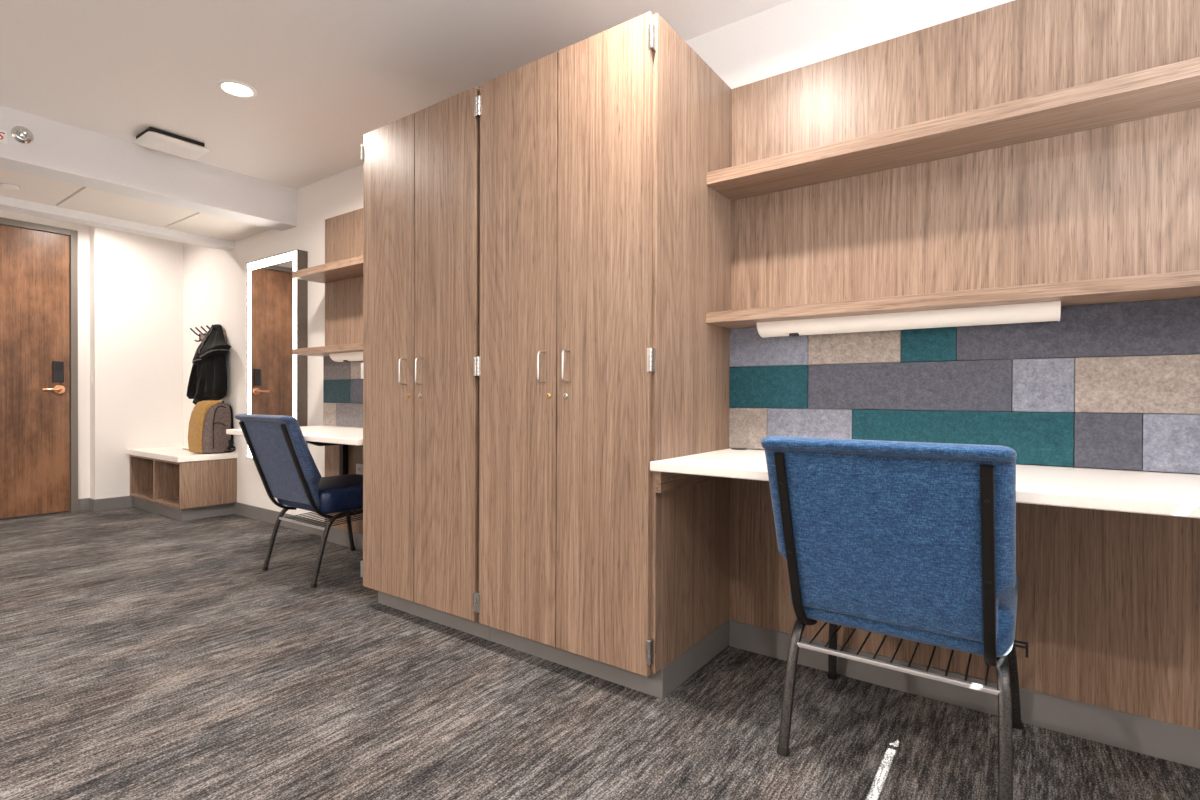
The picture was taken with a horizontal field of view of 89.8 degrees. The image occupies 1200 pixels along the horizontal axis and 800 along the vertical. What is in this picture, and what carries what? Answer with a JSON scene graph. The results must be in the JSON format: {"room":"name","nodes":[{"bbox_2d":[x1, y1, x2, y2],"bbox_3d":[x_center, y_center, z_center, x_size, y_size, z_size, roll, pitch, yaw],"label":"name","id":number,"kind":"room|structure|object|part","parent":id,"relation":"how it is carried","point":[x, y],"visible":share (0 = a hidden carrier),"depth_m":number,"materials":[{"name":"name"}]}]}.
{"room":"dormitory room","nodes":[
{"label":"dormitory room","id":0,"kind":"room"},
{"bbox_2d":[0,210,182,511],"bbox_3d":[-5.537,-0.294,3.318,0.330,2.435,5.535,0,0,36],"label":"wall","id":1,"kind":"structure","parent":0,"point":[130,286],"depth_m":5.11,"materials":[{"name":"paint"}]},
{"bbox_2d":[0,217,77,518],"bbox_3d":[-4.620,-0.235,4.567,0.165,2.310,1.004,0,0,36],"label":"door","id":2,"kind":"structure","parent":1,"relation":"in","point":[39,262],"depth_m":4.76,"materials":[{"name":"brown wood"}]},
{"bbox_3d":[-4.366,-0.083,4.800,0.022,0.025,0.120,0,0,36],"label":"lever handle","id":3,"kind":"part","parent":2,"relation":"part of","materials":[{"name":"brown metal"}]},
{"bbox_2d":[90,371,93,384],"bbox_3d":[-4.213,-0.184,4.985,0.070,0.115,0.012,0,0,36],"label":"light switch","id":4,"kind":"object","parent":1,"relation":"attached to","point":[91,372],"visible":1,"depth_m":4.97,"materials":[{"name":"white plastic"}]},
{"bbox_2d":[78,496,133,511],"bbox_3d":[-4.149,0.868,5.086,0.138,0.100,0.378,0,0,36],"label":"baseboard","id":5,"kind":"structure","parent":1,"relation":"attached to","point":[91,504],"depth_m":5.02,"materials":[{"name":"rubber"}]},
{"bbox_2d":[0,0,790,188],"bbox_3d":[-2.499,-1.540,1.133,8.000,0.100,6.135,0,0,36],"label":"ceiling","id":6,"kind":"structure","parent":0,"point":[325,75],"depth_m":2.62,"materials":[{"name":"paint"}]},
{"bbox_2d":[134,127,208,159],"bbox_3d":[-2.478,-1.476,3.487,0.250,0.053,0.310,0,0,36],"label":"ceiling light","id":7,"kind":"object","parent":6,"relation":"attached to","point":[152,138],"visible":1,"depth_m":3.43,"materials":[{"name":"white plastic"}]},
{"bbox_2d":[216,80,256,97],"bbox_3d":[-1.746,-1.494,2.894,0.170,0.006,0.170,0,0,36],"label":"recessed light","id":8,"kind":"object","parent":6,"relation":"in","point":[230,87],"visible":1,"depth_m":2.89,"materials":[{"name":"white plastic"}]},
{"bbox_2d":[0,507,1199,799],"bbox_3d":[-2.426,0.996,1.089,8.200,0.100,6.135,0,0,36],"label":"floor","id":9,"kind":"structure","parent":0,"point":[145,655],"depth_m":1.85,"materials":[{"name":"carpet"}]},
{"bbox_2d":[127,446,236,520],"bbox_3d":[-3.478,0.671,4.990,1.076,0.500,0.419,0,0,36],"label":"storage bench","id":10,"kind":"object","parent":9,"relation":"on","point":[175,482],"visible":0.98,"depth_m":4.79,"materials":[{"name":"laminate"}]},
{"bbox_2d":[186,400,235,453],"bbox_3d":[-3.274,0.212,4.944,0.679,0.418,0.251,0,0,36],"label":"backpack","id":11,"kind":"object","parent":10,"relation":"on","point":[209,421],"visible":0.98,"depth_m":4.75,"materials":[{"name":"beige fabric"}]},
{"bbox_3d":[-3.155,0.211,4.820,0.224,0.413,0.189,0,0,36],"label":"panel","id":12,"kind":"part","parent":11,"relation":"part of","materials":[{"name":"yellow fabric"}]},
{"bbox_2d":[235,414,362,587],"bbox_3d":[-1.514,0.507,3.321,0.560,0.867,0.723,0,0,36],"label":"upholstered chair","id":13,"kind":"object","parent":9,"relation":"on","point":[286,467],"visible":0.89,"depth_m":3.12,"materials":[{"name":"blue fabric"}]},
{"bbox_3d":[-1.777,0.757,3.380,0.030,0.337,0.212,0,0,42],"label":"leg","id":14,"kind":"part","parent":13,"relation":"part of","materials":[{"name":"black metal"}]},
{"bbox_3d":[-1.668,0.307,3.116,0.532,0.465,0.213,0,0,36],"label":"backrest","id":15,"kind":"part","parent":13,"relation":"part of","materials":[{"name":"blue fabric"}]},
{"bbox_3d":[-1.460,0.518,3.407,0.524,0.133,0.519,0,0,36],"label":"seat","id":16,"kind":"part","parent":13,"relation":"part of","materials":[{"name":"blue fabric"}]},
{"bbox_3d":[-1.388,0.760,3.100,0.030,0.337,0.212,0,0,30],"label":"leg","id":17,"kind":"part","parent":13,"relation":"part of","materials":[{"name":"black metal"}]},
{"bbox_3d":[-1.571,0.756,3.667,0.038,0.337,0.185,0,0,27],"label":"leg","id":18,"kind":"part","parent":13,"relation":"part of","materials":[{"name":"black metal"}]},
{"bbox_3d":[-1.286,0.601,3.254,0.024,0.022,0.200,0,0,36],"label":"rail","id":19,"kind":"part","parent":13,"relation":"part of","materials":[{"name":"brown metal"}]},
{"bbox_2d":[360,87,489,640],"bbox_3d":[-0.603,-0.130,2.765,0.762,2.146,0.675,0,0,36],"label":"tall cabinet","id":20,"kind":"object","parent":9,"relation":"on","point":[421,169],"visible":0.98,"depth_m":2.49,"materials":[{"name":"laminate"}]},
{"bbox_3d":[-0.924,-0.177,2.637,0.364,2.052,0.018,0,0,36],"label":"door","id":21,"kind":"part","parent":20,"relation":"part of","materials":[{"name":"laminate"}]},
{"bbox_3d":[-0.835,-0.120,2.539,0.008,0.114,0.037,0,0,36],"label":"handle","id":22,"kind":"part","parent":20,"relation":"part of","materials":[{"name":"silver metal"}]},
{"bbox_3d":[-0.746,-0.119,2.476,0.008,0.114,0.037,0,0,36],"label":"handle","id":23,"kind":"part","parent":20,"relation":"part of","materials":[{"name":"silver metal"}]},
{"bbox_3d":[-0.623,-0.175,2.422,0.366,2.052,0.018,0,0,36],"label":"door","id":24,"kind":"part","parent":20,"relation":"part of","materials":[{"name":"laminate"}]},
{"bbox_2d":[476,11,735,698],"bbox_3d":[0.022,-0.125,2.317,0.776,2.146,0.675,0,0,36],"label":"tall cabinet","id":25,"kind":"object","parent":9,"relation":"on","point":[605,240],"visible":0.99,"depth_m":2.04,"materials":[{"name":"laminate"}]},
{"bbox_3d":[-0.300,-0.173,2.189,0.377,2.052,0.018,0,0,36],"label":"door","id":26,"kind":"part","parent":25,"relation":"part of","materials":[{"name":"laminate"}]},
{"bbox_3d":[-0.205,-0.115,2.087,0.008,0.114,0.037,0,0,36],"label":"handle","id":27,"kind":"part","parent":25,"relation":"part of","materials":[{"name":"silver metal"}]},
{"bbox_3d":[-0.117,-0.114,2.024,0.008,0.114,0.037,0,0,36],"label":"handle","id":28,"kind":"part","parent":25,"relation":"part of","materials":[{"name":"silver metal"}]},
{"bbox_3d":[0.007,-0.171,1.970,0.367,2.052,0.018,0,0,36],"label":"door","id":29,"kind":"part","parent":25,"relation":"part of","materials":[{"name":"laminate"}]},
{"bbox_2d":[761,436,1027,799],"bbox_3d":[0.819,0.524,1.633,0.560,0.867,0.723,0,0,36],"label":"upholstered chair","id":30,"kind":"object","parent":9,"relation":"on","point":[913,541],"visible":1,"depth_m":1.41,"materials":[{"name":"blue fabric"}]},
{"bbox_3d":[0.557,0.774,1.692,0.030,0.337,0.212,0,0,42],"label":"leg","id":31,"kind":"part","parent":30,"relation":"part of","materials":[{"name":"grey metal"}]},
{"bbox_3d":[0.763,0.773,1.980,0.038,0.337,0.185,0,0,27],"label":"leg","id":32,"kind":"part","parent":30,"relation":"part of","materials":[{"name":"black metal"}]},
{"bbox_3d":[0.666,0.324,1.428,0.532,0.465,0.213,0,0,36],"label":"backrest","id":33,"kind":"part","parent":30,"relation":"part of","materials":[{"name":"blue fabric"}]},
{"bbox_3d":[0.874,0.535,1.720,0.524,0.133,0.519,0,0,36],"label":"seat","id":34,"kind":"part","parent":30,"relation":"part of","materials":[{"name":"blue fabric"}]},
{"bbox_3d":[0.946,0.777,1.413,0.030,0.337,0.212,0,0,30],"label":"leg","id":35,"kind":"part","parent":30,"relation":"part of","materials":[{"name":"grey metal"}]},
{"bbox_3d":[1.153,0.776,1.700,0.038,0.337,0.185,1,0,45],"label":"leg","id":36,"kind":"part","parent":30,"relation":"part of","materials":[{"name":"black metal"}]},
{"bbox_2d":[183,0,1199,521],"bbox_3d":[-0.773,-0.278,3.379,8.200,2.435,0.120,0,0,36],"label":"wall","id":37,"kind":"structure","parent":0,"point":[793,34],"depth_m":4.09,"materials":[{"name":"paint"}]},
{"bbox_2d":[0,129,6,143],"bbox_3d":[-3.122,-1.347,2.974,0.003,0.064,0.278,0,0,36],"label":"warning sign","id":38,"kind":"object","parent":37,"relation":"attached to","point":[3,134],"visible":1,"depth_m":3.08,"materials":[{"name":"white plastic"}]},
{"bbox_2d":[0,183,20,189],"bbox_3d":[-3.513,-1.269,3.582,0.094,0.014,0.094,0,0,36],"label":"cover plate","id":39,"kind":"object","parent":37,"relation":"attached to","point":[4,185],"visible":1,"depth_m":3.57,"materials":[{"name":"white plastic"}]},
{"bbox_2d":[11,126,33,143],"bbox_3d":[-2.985,-1.380,3.117,0.060,0.088,0.088,0,0,36],"label":"sprinkler","id":40,"kind":"object","parent":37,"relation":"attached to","point":[21,134],"visible":1,"depth_m":3.11,"materials":[{"name":"silver metal"}]},
{"bbox_2d":[0,196,234,250],"bbox_3d":[-4.632,-1.364,2.665,0.150,0.283,5.535,0,0,36],"label":"trim","id":41,"kind":"structure","parent":37,"relation":"attached to","point":[6,203],"depth_m":4.23,"materials":[{"name":"paint"}]},
{"bbox_2d":[0,168,271,240],"bbox_3d":[-4.263,-1.288,2.400,0.760,0.030,5.535,0,0,36],"label":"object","id":42,"kind":"structure","parent":37,"relation":"attached to","point":[36,189],"depth_m":3.98,"materials":[{"name":"paint"}]},
{"bbox_2d":[0,105,296,230],"bbox_3d":[-3.868,-1.368,2.117,0.210,0.263,5.535,0,0,36],"label":"ceiling beam","id":43,"kind":"structure","parent":37,"relation":"attached to","point":[58,151],"depth_m":3.56,"materials":[{"name":"paint"}]},
{"bbox_2d":[190,324,225,341],"bbox_3d":[-3.306,-0.559,5.061,0.470,0.117,0.099,0,0,36],"label":"coat rack","id":44,"kind":"object","parent":37,"relation":"attached to","point":[201,336],"visible":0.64,"depth_m":5.12,"materials":[{"name":"metal"}]},
{"bbox_3d":[-3.283,-0.541,5.093,0.470,0.060,0.020,0,0,36],"label":"rail","id":45,"kind":"part","parent":44,"relation":"part of","materials":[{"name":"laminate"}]},
{"bbox_2d":[186,324,230,404],"bbox_3d":[-3.241,-0.291,4.957,0.671,0.670,0.174,0,0,36],"label":"hooded jacket","id":46,"kind":"object","parent":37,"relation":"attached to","point":[208,375],"visible":0.96,"depth_m":4.86,"materials":[{"name":"black fabric"}]},
{"bbox_2d":[192,324,230,364],"bbox_3d":[-3.183,-0.450,4.916,0.530,0.353,0.168,0,0,36],"label":"hood","id":47,"kind":"object","parent":46,"relation":"attached to","point":[213,349],"depth_m":4.86,"materials":[{"name":"black fabric"}]},
{"bbox_2d":[247,249,307,458],"bbox_3d":[-2.376,-0.299,4.409,0.745,1.490,0.075,0,0,36],"label":"wall mirror","id":48,"kind":"object","parent":37,"relation":"attached to","point":[277,302],"visible":0.66,"depth_m":4.33,"materials":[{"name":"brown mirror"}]},
{"bbox_3d":[-2.393,-0.299,4.385,0.621,1.366,0.008,0,0,36],"label":"glass","id":49,"kind":"part","parent":48,"relation":"part of","materials":[{"name":"mirror"}]},
{"bbox_2d":[234,502,324,535],"bbox_3d":[-2.390,0.878,4.464,1.419,0.100,0.008,0,0,36],"label":"baseboard","id":50,"kind":"structure","parent":37,"relation":"attached to","point":[262,514],"depth_m":4.53,"materials":[{"name":"rubber"}]},
{"bbox_2d":[325,208,362,345],"bbox_3d":[-1.270,-0.738,3.626,1.330,0.908,0.054,0,0,36],"label":"panel","id":51,"kind":"object","parent":37,"relation":"attached to","point":[344,232],"visible":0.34,"depth_m":3.86,"materials":[{"name":"laminate"}]},
{"bbox_2d":[292,255,362,282],"bbox_3d":[-1.349,-0.789,3.515,1.330,0.042,0.218,0,0,36],"label":"wall shelf","id":52,"kind":"object","parent":51,"relation":"attached to","point":[349,268],"visible":0.49,"depth_m":3.66,"materials":[{"name":"laminate"}]},
{"bbox_2d":[292,343,362,356],"bbox_3d":[-1.350,-0.302,3.517,1.330,0.036,0.218,0,0,36],"label":"wall shelf","id":53,"kind":"object","parent":51,"relation":"attached to","point":[323,351],"visible":0.49,"depth_m":3.60,"materials":[{"name":"laminate"}]},
{"bbox_2d":[329,352,362,361],"bbox_3d":[-1.296,-0.258,3.517,0.850,0.051,0.110,0,0,36],"label":"light","id":54,"kind":"object","parent":53,"relation":"attached to","point":[351,356],"visible":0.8,"depth_m":3.63,"materials":[{"name":"white plastic"}]},
{"bbox_2d":[325,445,362,533],"bbox_3d":[-1.274,0.569,3.633,1.330,0.732,0.054,0,0,36],"label":"panel","id":55,"kind":"object","parent":37,"relation":"attached to","point":[355,453],"visible":0.02,"depth_m":3.85,"materials":[{"name":"laminate"}]},
{"bbox_2d":[226,426,362,474],"bbox_3d":[-1.465,0.405,3.365,1.330,0.463,0.602,0,0,36],"label":"countertop","id":56,"kind":"structure","parent":55,"relation":"attached to","point":[341,436],"depth_m":3.39,"materials":[{"name":"white laminate"}]},
{"bbox_2d":[323,403,335,425],"bbox_3d":[-1.769,0.094,3.950,0.148,0.145,0.014,0,0,36],"label":"panel","id":57,"kind":"object","parent":56,"relation":"on","point":[329,409],"visible":1,"depth_m":3.94,"materials":[{"name":"beige fabric"}]},
{"bbox_2d":[336,403,362,426],"bbox_3d":[-1.229,0.098,3.562,1.179,0.145,0.014,0,0,36],"label":"panel","id":58,"kind":"object","parent":56,"relation":"on","point":[351,415],"visible":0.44,"depth_m":3.81,"materials":[{"name":"grey fabric"}]},
{"bbox_2d":[323,379,350,402],"bbox_3d":[-1.702,-0.056,3.901,0.313,0.152,0.014,0,0,36],"label":"panel","id":59,"kind":"object","parent":58,"relation":"on","point":[334,391],"visible":1,"depth_m":3.89,"materials":[{"name":"teal fabric"}]},
{"bbox_2d":[323,356,350,379],"bbox_3d":[-1.701,-0.212,3.900,0.313,0.156,0.014,0,0,36],"label":"panel","id":60,"kind":"object","parent":59,"relation":"on","point":[332,370],"visible":0.76,"depth_m":3.90,"materials":[{"name":"grey fabric"}]},
{"bbox_2d":[351,379,362,403],"bbox_3d":[-1.161,-0.052,3.513,1.014,0.152,0.014,0,0,36],"label":"panel","id":61,"kind":"object","parent":58,"relation":"on","point":[356,384],"visible":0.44,"depth_m":3.76,"materials":[{"name":"grey fabric"}]},
{"bbox_2d":[351,361,362,378],"bbox_3d":[-1.161,-0.208,3.512,1.014,0.156,0.014,0,0,36],"label":"panel","id":62,"kind":"object","parent":61,"relation":"on","point":[356,372],"visible":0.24,"depth_m":3.76,"materials":[{"name":"beige fabric"}]},
{"bbox_2d":[356,464,362,474],"bbox_3d":[-1.500,0.457,3.755,0.080,0.115,0.010,0,0,36],"label":"power outlet","id":63,"kind":"object","parent":55,"relation":"attached to","point":[359,467],"visible":0.46,"depth_m":3.75,"materials":[{"name":"white plastic"}]},
{"bbox_2d":[321,525,1199,768],"bbox_3d":[-0.044,0.895,2.713,4.465,0.100,0.008,0,0,36],"label":"baseboard","id":64,"kind":"structure","parent":37,"relation":"attached to","point":[1164,740],"depth_m":1.82,"materials":[{"name":"rubber"}]},
{"bbox_2d":[729,478,1199,729],"bbox_3d":[1.153,0.587,1.891,1.566,0.732,0.054,0,0,36],"label":"panel","id":65,"kind":"object","parent":37,"relation":"attached to","point":[1108,615],"visible":0.28,"depth_m":1.70,"materials":[{"name":"laminate"}]},
{"bbox_2d":[650,448,1199,518],"bbox_3d":[0.964,0.239,1.624,1.566,0.103,0.608,0,0,36],"label":"countertop","id":66,"kind":"structure","parent":65,"relation":"attached to","point":[1154,493],"depth_m":1.44,"materials":[{"name":"laminate"}]},
{"bbox_2d":[729,408,766,449],"bbox_3d":[0.561,0.107,2.277,0.148,0.153,0.014,0,0,36],"label":"panel","id":67,"kind":"object","parent":66,"relation":"on","point":[747,426],"visible":0.8,"depth_m":2.27,"materials":[{"name":"beige fabric"}]},
{"bbox_2d":[729,365,807,407],"bbox_3d":[0.622,-0.048,2.233,0.296,0.154,0.014,0,0,36],"label":"panel","id":68,"kind":"object","parent":67,"relation":"on","point":[759,386],"visible":1,"depth_m":2.22,"materials":[{"name":"teal fabric"}]},
{"bbox_2d":[730,327,807,366],"bbox_3d":[0.623,-0.200,2.232,0.296,0.146,0.014,0,0,36],"label":"panel","id":69,"kind":"object","parent":68,"relation":"on","point":[747,347],"visible":0.76,"depth_m":2.23,"materials":[{"name":"grey fabric"}]},
{"bbox_2d":[767,408,852,438],"bbox_3d":[0.743,0.108,2.147,0.296,0.153,0.014,0,0,36],"label":"panel","id":70,"kind":"object","parent":66,"relation":"on","point":[812,423],"visible":0.56,"depth_m":2.13,"materials":[{"name":"grey fabric"}]},
{"bbox_2d":[852,410,1073,466],"bbox_3d":[1.107,0.111,1.886,0.594,0.153,0.014,0,0,36],"label":"panel","id":71,"kind":"object","parent":66,"relation":"on","point":[1037,438],"visible":0.76,"depth_m":1.83,"materials":[{"name":"teal fabric"}]},
{"bbox_2d":[808,359,1011,410],"bbox_3d":[0.987,-0.045,1.971,0.598,0.154,0.014,0,0,36],"label":"panel","id":72,"kind":"object","parent":71,"relation":"on","point":[976,385],"visible":1,"depth_m":1.94,"materials":[{"name":"grey fabric"}]},
{"bbox_2d":[808,330,900,364],"bbox_3d":[0.865,-0.198,2.058,0.297,0.146,0.014,0,0,36],"label":"panel","id":73,"kind":"object","parent":72,"relation":"on","point":[872,346],"visible":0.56,"depth_m":2.05,"materials":[{"name":"beige fabric"}]},
{"bbox_2d":[901,327,956,361],"bbox_3d":[1.050,-0.197,1.925,0.155,0.146,0.014,0,0,36],"label":"panel","id":74,"kind":"object","parent":72,"relation":"on","point":[926,344],"visible":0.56,"depth_m":1.92,"materials":[{"name":"teal fabric"}]},
{"bbox_2d":[1012,358,1073,411],"bbox_3d":[1.290,-0.043,1.754,0.144,0.154,0.014,0,0,36],"label":"panel","id":75,"kind":"object","parent":71,"relation":"on","point":[1038,385],"visible":1,"depth_m":1.75,"materials":[{"name":"grey fabric"}]},
{"bbox_2d":[1074,413,1141,469],"bbox_3d":[1.407,0.113,1.670,0.143,0.153,0.014,0,0,36],"label":"panel","id":76,"kind":"object","parent":66,"relation":"on","point":[1101,440],"visible":1,"depth_m":1.66,"materials":[{"name":"grey fabric"}]},
{"bbox_2d":[1142,414,1199,473],"bbox_3d":[1.620,0.115,1.518,0.375,0.153,0.014,0,0,36],"label":"panel","id":77,"kind":"object","parent":66,"relation":"on","point":[1170,442],"visible":1,"depth_m":1.59,"materials":[{"name":"grey fabric"}]},
{"bbox_2d":[1074,354,1199,413],"bbox_3d":[1.561,-0.041,1.559,0.520,0.154,0.014,0,0,36],"label":"panel","id":78,"kind":"object","parent":77,"relation":"on","point":[1170,384],"visible":1,"depth_m":1.63,"materials":[{"name":"beige fabric"}]},
{"bbox_2d":[957,297,1199,360],"bbox_3d":[1.444,-0.194,1.643,0.810,0.146,0.014,0,0,36],"label":"panel","id":79,"kind":"object","parent":78,"relation":"on","point":[1166,326],"visible":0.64,"depth_m":1.68,"materials":[{"name":"grey fabric"}]},
{"bbox_2d":[731,0,1199,309],"bbox_3d":[1.157,-0.731,1.884,1.566,0.922,0.054,0,0,36],"label":"panel","id":80,"kind":"object","parent":37,"relation":"attached to","point":[1122,199],"visible":0.72,"depth_m":1.85,"materials":[{"name":"laminate"}]},
{"bbox_2d":[706,270,1199,328],"bbox_3d":[1.076,-0.288,1.776,1.566,0.037,0.218,0,0,36],"label":"wall shelf","id":81,"kind":"object","parent":80,"relation":"attached to","point":[1186,284],"visible":0.97,"depth_m":1.66,"materials":[{"name":"laminate"}]},
{"bbox_2d":[757,301,1060,337],"bbox_3d":[0.930,-0.245,1.918,0.852,0.052,0.110,0,0,36],"label":"light","id":82,"kind":"object","parent":81,"relation":"attached to","point":[1039,311],"visible":1,"depth_m":1.84,"materials":[{"name":"white plastic"}]},
{"bbox_2d":[789,333,798,336],"bbox_3d":[0.672,-0.226,2.083,0.030,0.010,0.020,0,0,36],"label":"switch","id":83,"kind":"object","parent":82,"relation":"attached to","point":[790,334],"depth_m":2.07,"materials":[{"name":"black plastic"}]},
{"bbox_2d":[707,57,1199,200],"bbox_3d":[1.078,-0.783,1.773,1.566,0.043,0.218,0,0,36],"label":"wall shelf","id":84,"kind":"object","parent":80,"relation":"attached to","point":[1175,87],"visible":1,"depth_m":1.71,"materials":[{"name":"laminate"}]}
]}

